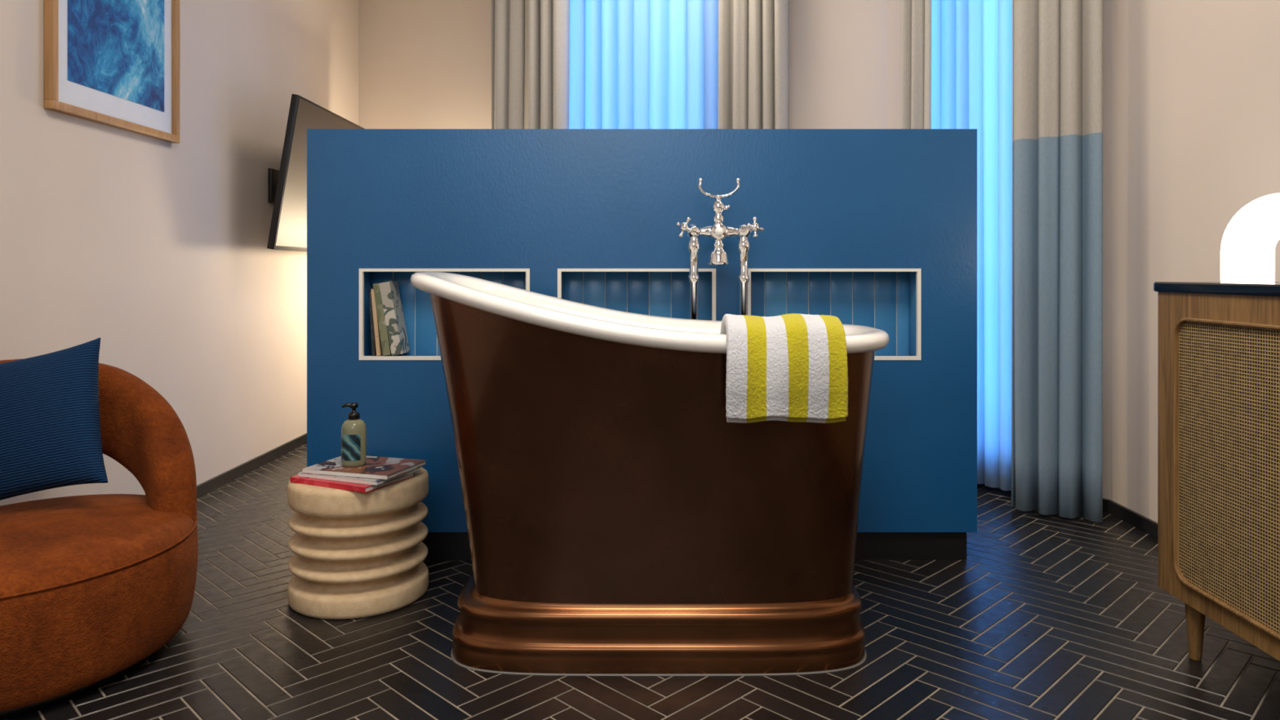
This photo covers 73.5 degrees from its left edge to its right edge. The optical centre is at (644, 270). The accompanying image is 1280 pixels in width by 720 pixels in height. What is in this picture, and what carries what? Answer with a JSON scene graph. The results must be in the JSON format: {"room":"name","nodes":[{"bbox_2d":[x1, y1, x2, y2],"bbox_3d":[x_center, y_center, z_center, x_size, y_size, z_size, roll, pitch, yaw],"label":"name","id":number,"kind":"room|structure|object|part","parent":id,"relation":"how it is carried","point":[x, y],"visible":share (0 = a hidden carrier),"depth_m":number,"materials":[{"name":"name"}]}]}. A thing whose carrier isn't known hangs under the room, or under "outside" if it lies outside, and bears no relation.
{"room":"hotel room","nodes":[
{"label":"hotel room","id":0,"kind":"room"},
{"bbox_2d":[0,0,358,506],"bbox_3d":[-2.040,-0.550,2.165,0.120,3.100,7.530,0,0,0],"label":"wall","id":1,"kind":"structure","parent":0,"point":[154,250],"depth_m":3.72,"materials":[{"name":"paint"}]},
{"bbox_2d":[44,0,179,142],"bbox_3d":[-1.963,-1.097,3.205,0.032,1.125,0.770,0,0,0],"label":"picture","id":2,"kind":"object","parent":1,"relation":"attached to","point":[115,64],"visible":1,"depth_m":3.19,"materials":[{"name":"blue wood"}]},
{"bbox_2d":[67,0,164,111],"bbox_3d":[-1.966,-1.095,3.212,0.002,0.890,0.585,0,0,0],"label":"print","id":3,"kind":"object","parent":2,"relation":"attached to","point":[116,47],"depth_m":3.21},
{"bbox_2d":[196,432,306,498],"bbox_3d":[-1.973,0.974,2.165,0.014,0.051,7.530,0,0,0],"label":"baseboard","id":4,"kind":"structure","parent":1,"relation":"attached to","point":[215,482],"depth_m":4.25,"materials":[{"name":"black wood"}]},
{"bbox_2d":[266,93,364,251],"bbox_3d":[-1.818,-0.475,4.715,0.322,0.745,1.230,0,0,0],"label":"wall-mounted television","id":5,"kind":"object","parent":1,"relation":"attached to","point":[286,186],"visible":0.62,"depth_m":4.22,"materials":[{"name":"plastic"}]},
{"bbox_3d":[-1.970,-0.450,4.700,0.019,0.180,0.400,0,0,0],"label":"mount plate","id":6,"kind":"part","parent":5,"relation":"part of","materials":[{"name":"plastic"}]},
{"bbox_2d":[358,0,887,128],"bbox_3d":[-0.340,-0.550,5.229,3.566,3.100,0.120,0,0,25],"label":"wall","id":7,"kind":"structure","parent":0,"point":[423,64],"depth_m":5.52,"materials":[{"name":"paint"}]},
{"bbox_2d":[568,0,718,128],"bbox_3d":[-0.030,-0.515,4.907,1.184,2.970,0.134,0,0,25],"label":"sheer curtain","id":8,"kind":"object","parent":7,"relation":"hanging from","point":[634,64],"visible":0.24,"depth_m":4.87,"materials":[{"name":"blue fabric"}]},
{"bbox_2d":[306,128,977,532],"bbox_3d":[-0.010,0.205,3.100,2.307,1.388,0.300,0,0,0],"label":"wall","id":9,"kind":"structure","parent":0,"point":[543,202],"depth_m":2.95,"materials":[{"name":"paint"}]},
{"bbox_2d":[364,271,915,355],"bbox_3d":[-0.017,0.149,3.021,1.937,0.319,0.118,0,0,0],"label":"wall niche","id":10,"kind":"structure","parent":9,"relation":"in","point":[571,282],"depth_m":3.08,"materials":[{"name":"blue tile"}]},
{"bbox_2d":[367,271,912,355],"bbox_3d":[-0.017,0.149,3.022,1.957,0.339,0.136,0,0,0],"label":"niche grout","id":11,"kind":"object","parent":9,"relation":"attached to","point":[393,272],"visible":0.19,"depth_m":3.08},
{"bbox_2d":[368,280,409,355],"bbox_3d":[-0.893,0.164,3.002,0.115,0.256,0.107,0,0,0],"label":"leaning books","id":12,"kind":"object","parent":11,"relation":"on","point":[388,326],"visible":1,"depth_m":2.95,"materials":[{"name":"paper"}]},
{"bbox_2d":[368,292,376,355],"bbox_3d":[-0.941,0.182,3.006,0.020,0.219,0.100,0,0,0],"label":"book","id":13,"kind":"object","parent":12,"relation":"on","point":[372,295],"depth_m":2.96,"materials":[{"name":"paper"}]},
{"bbox_2d":[359,268,920,359],"bbox_3d":[-0.017,0.149,2.954,1.933,0.315,0.015,0,0,0],"label":"trim","id":14,"kind":"structure","parent":9,"relation":"attached to","point":[917,357],"depth_m":2.95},
{"bbox_2d":[4,443,1279,719],"bbox_3d":[-0.076,1.025,2.151,4.213,0.050,7.899,0,0,0],"label":"floor","id":15,"kind":"structure","parent":0,"point":[1051,616],"depth_m":2.21,"materials":[{"name":"black tile"}]},
{"bbox_2d":[0,358,197,719],"bbox_3d":[-1.580,0.626,2.200,0.760,0.747,0.848,0,0,0],"label":"barrel armchair","id":16,"kind":"object","parent":15,"relation":"on","point":[92,586],"visible":0.88,"depth_m":2.09,"materials":[{"name":"orange fabric"}]},
{"bbox_2d":[0,337,107,500],"bbox_3d":[-1.684,0.420,2.350,0.463,0.462,0.175,0,0,-6],"label":"throw pillow","id":17,"kind":"object","parent":16,"relation":"on","point":[51,435],"visible":1,"depth_m":2.30,"materials":[{"name":"blue fabric"}]},
{"bbox_3d":[-1.580,0.810,2.200,0.750,0.330,0.840,0,0,0],"label":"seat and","id":18,"kind":"part","parent":16,"relation":"part of","materials":[{"name":"orange fabric"}]},
{"bbox_2d":[287,466,428,619],"bbox_3d":[-0.883,0.815,2.655,0.413,0.370,0.413,0,0,0],"label":"stool","id":19,"kind":"object","parent":15,"relation":"on","point":[357,554],"visible":0.95,"depth_m":2.50,"materials":[{"name":"beige stone"}]},
{"bbox_2d":[289,455,426,493],"bbox_3d":[-0.856,0.609,2.606,0.324,0.041,0.261,0,0,25],"label":"magazine stack","id":20,"kind":"object","parent":19,"relation":"on","point":[378,472],"visible":0.9,"depth_m":2.53,"materials":[{"name":"paper"}]},
{"bbox_2d":[289,473,413,493],"bbox_3d":[-0.882,0.622,2.590,0.290,0.015,0.210,0,0,25],"label":"magazine","id":21,"kind":"object","parent":20,"relation":"on","point":[348,482],"depth_m":2.50,"materials":[{"name":"paper"}]},
{"bbox_2d":[341,402,366,466],"bbox_3d":[-0.883,0.493,2.600,0.072,0.189,0.072,0,0,0],"label":"soap pump bottle","id":22,"kind":"object","parent":20,"relation":"on","point":[353,430],"visible":1,"depth_m":2.57,"materials":[{"name":"plastic"}]},
{"bbox_3d":[-0.894,0.406,2.594,0.045,0.015,0.013,0,0,-14],"label":"pump spout","id":23,"kind":"part","parent":22,"relation":"part of","materials":[{"name":"black plastic"}]},
{"bbox_2d":[297,466,421,485],"bbox_3d":[-0.862,0.608,2.600,0.290,0.012,0.205,0,0,22],"label":"magazine","id":24,"kind":"object","parent":20,"relation":"on","point":[311,475],"depth_m":2.52,"materials":[{"name":"paper"}]},
{"bbox_2d":[302,455,426,479],"bbox_3d":[-0.850,0.595,2.610,0.290,0.013,0.210,0,0,17],"label":"magazine","id":25,"kind":"object","parent":20,"relation":"on","point":[375,468],"depth_m":2.55,"materials":[{"name":"paper"}]},
{"bbox_2d":[410,271,889,675],"bbox_3d":[0.013,0.501,2.360,1.274,0.998,0.674,0,0,0],"label":"freestanding bathtub","id":26,"kind":"object","parent":15,"relation":"on","point":[618,522],"visible":0.88,"depth_m":2.13,"materials":[{"name":"brown metal"}]},
{"bbox_2d":[720,313,848,422],"bbox_3d":[0.331,0.232,2.112,0.295,0.258,0.270,0,0,0],"label":"striped towel","id":27,"kind":"object","parent":26,"relation":"on","point":[791,367],"visible":0.98,"depth_m":2.00,"materials":[{"name":"yellow fabric"}]},
{"bbox_2d":[422,532,966,559],"bbox_3d":[-0.004,0.949,3.090,2.238,0.102,0.240,0,0,0],"label":"plinth","id":28,"kind":"object","parent":15,"relation":"on","point":[440,545],"visible":0.29,"depth_m":2.97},
{"bbox_2d":[675,177,763,319],"bbox_3d":[0.243,0.348,2.785,0.283,1.304,0.102,0,0,0],"label":"tap","id":29,"kind":"object","parent":15,"relation":"on","point":[718,231],"visible":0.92,"depth_m":2.79,"materials":[{"name":"silver metal"}]},
{"bbox_3d":[0.118,-0.122,2.763,0.022,0.028,0.017,0,0,0],"label":"handle","id":30,"kind":"part","parent":29,"relation":"part of","materials":[{"name":"silver metal"}]},
{"bbox_3d":[0.138,-0.160,2.759,0.022,0.028,0.017,0,0,0],"label":"handle","id":31,"kind":"part","parent":29,"relation":"part of","materials":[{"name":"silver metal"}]},
{"bbox_3d":[0.141,-0.132,2.746,0.028,0.021,0.016,0,0,39],"label":"handle","id":32,"kind":"part","parent":29,"relation":"part of","materials":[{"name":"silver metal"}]},
{"bbox_3d":[0.240,-0.073,2.790,0.066,0.109,0.066,0,0,0],"label":"bell spout","id":33,"kind":"part","parent":29,"relation":"part of","materials":[{"name":"silver metal"}]},
{"bbox_3d":[0.338,-0.146,2.748,0.028,0.018,0.016,0,0,-33],"label":"handle","id":34,"kind":"part","parent":29,"relation":"part of","materials":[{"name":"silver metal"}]},
{"bbox_3d":[0.355,-0.121,2.753,0.016,0.028,0.020,0,0,0],"label":"handle","id":35,"kind":"part","parent":29,"relation":"part of","materials":[{"name":"silver metal"}]},
{"bbox_2d":[1153,281,1279,661],"bbox_3d":[1.633,0.514,1.469,0.542,0.971,1.714,0,0,0],"label":"sideboard","id":36,"kind":"object","parent":15,"relation":"on","point":[1219,342],"visible":1,"depth_m":2.05,"materials":[{"name":"brown wood"}]},
{"bbox_3d":[1.418,0.921,2.208,0.048,0.158,0.048,0,0,0],"label":"leg","id":37,"kind":"part","parent":36,"relation":"part of","materials":[{"name":"brown wood"}]},
{"bbox_3d":[1.375,0.456,1.853,0.004,0.659,0.705,0,0,0],"label":"cane panel","id":38,"kind":"part","parent":36,"relation":"part of","materials":[{"name":"beige wicker"}]},
{"bbox_2d":[1220,192,1279,281],"bbox_3d":[1.641,-0.087,2.200,0.304,0.228,0.114,0,0,0],"label":"table lamp","id":39,"kind":"object","parent":36,"relation":"on","point":[1250,239],"visible":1,"depth_m":2.16,"materials":[{"name":"white glass"}]},
{"bbox_2d":[887,0,1111,499],"bbox_3d":[1.637,-0.550,4.022,0.120,3.100,1.104,0,0,-38],"label":"wall","id":40,"kind":"structure","parent":0,"point":[894,6],"depth_m":3.57,"materials":[{"name":"paint"}]},
{"bbox_2d":[977,483,1109,512],"bbox_3d":[1.585,0.974,3.981,0.014,0.051,1.104,0,0,-38],"label":"baseboard","id":41,"kind":"structure","parent":40,"relation":"attached to","point":[1104,500],"depth_m":3.56,"materials":[{"name":"black wood"}]},
{"bbox_2d":[1111,0,1279,522],"bbox_3d":[1.990,-0.550,0.975,0.120,3.100,5.150,0,0,0],"label":"wall","id":42,"kind":"structure","parent":0,"point":[1195,84],"depth_m":3.16,"materials":[{"name":"paint"}]},
{"bbox_2d":[1107,499,1157,537],"bbox_3d":[1.923,0.974,0.975,0.014,0.051,5.150,0,0,0],"label":"baseboard","id":43,"kind":"structure","parent":42,"relation":"attached to","point":[1135,519],"depth_m":3.36,"materials":[{"name":"black wood"}]},
{"bbox_3d":[-0.146,-2.040,4.852,2.052,0.024,0.977,0,0,0],"label":"track","id":44,"kind":"object","parent":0,"visible":0},
{"bbox_2d":[490,0,569,128],"bbox_3d":[-0.678,-0.510,5.086,0.518,2.981,0.156,0,0,27],"label":"curtain","id":45,"kind":"object","parent":44,"relation":"hanging from","point":[530,39],"visible":0.25,"depth_m":5.04,"materials":[{"name":"beige fabric"}]},
{"bbox_2d":[717,0,789,128],"bbox_3d":[0.566,-0.510,4.498,0.383,2.980,0.146,0,0,20],"label":"curtain","id":46,"kind":"object","parent":44,"relation":"hanging from","point":[753,35],"visible":0.23,"depth_m":4.46,"materials":[{"name":"beige fabric"}]},
{"bbox_3d":[1.534,-2.040,3.823,0.625,0.024,0.766,0,0,0],"label":"track","id":47,"kind":"object","parent":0,"visible":0},
{"bbox_2d":[901,0,931,128],"bbox_3d":[1.290,-0.510,4.056,0.092,2.980,0.176,0,0,-41],"label":"curtain","id":48,"kind":"object","parent":47,"relation":"hanging from","point":[916,15],"visible":0.26,"depth_m":4.03,"materials":[{"name":"beige fabric"}]},
{"bbox_2d":[931,0,1012,490],"bbox_3d":[1.511,-0.515,3.930,0.095,2.970,0.643,0,0,-39],"label":"sheer curtain","id":49,"kind":"object","parent":47,"relation":"hanging from","point":[971,40],"visible":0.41,"depth_m":3.86,"materials":[{"name":"blue fabric"}]},
{"bbox_2d":[1011,0,1102,522],"bbox_3d":[1.677,-0.506,3.494,0.344,2.988,0.103,0,0,35],"label":"curtain","id":50,"kind":"object","parent":47,"relation":"hanging from","point":[1057,415],"visible":1,"depth_m":3.47,"materials":[{"name":"fabric"}]}
]}

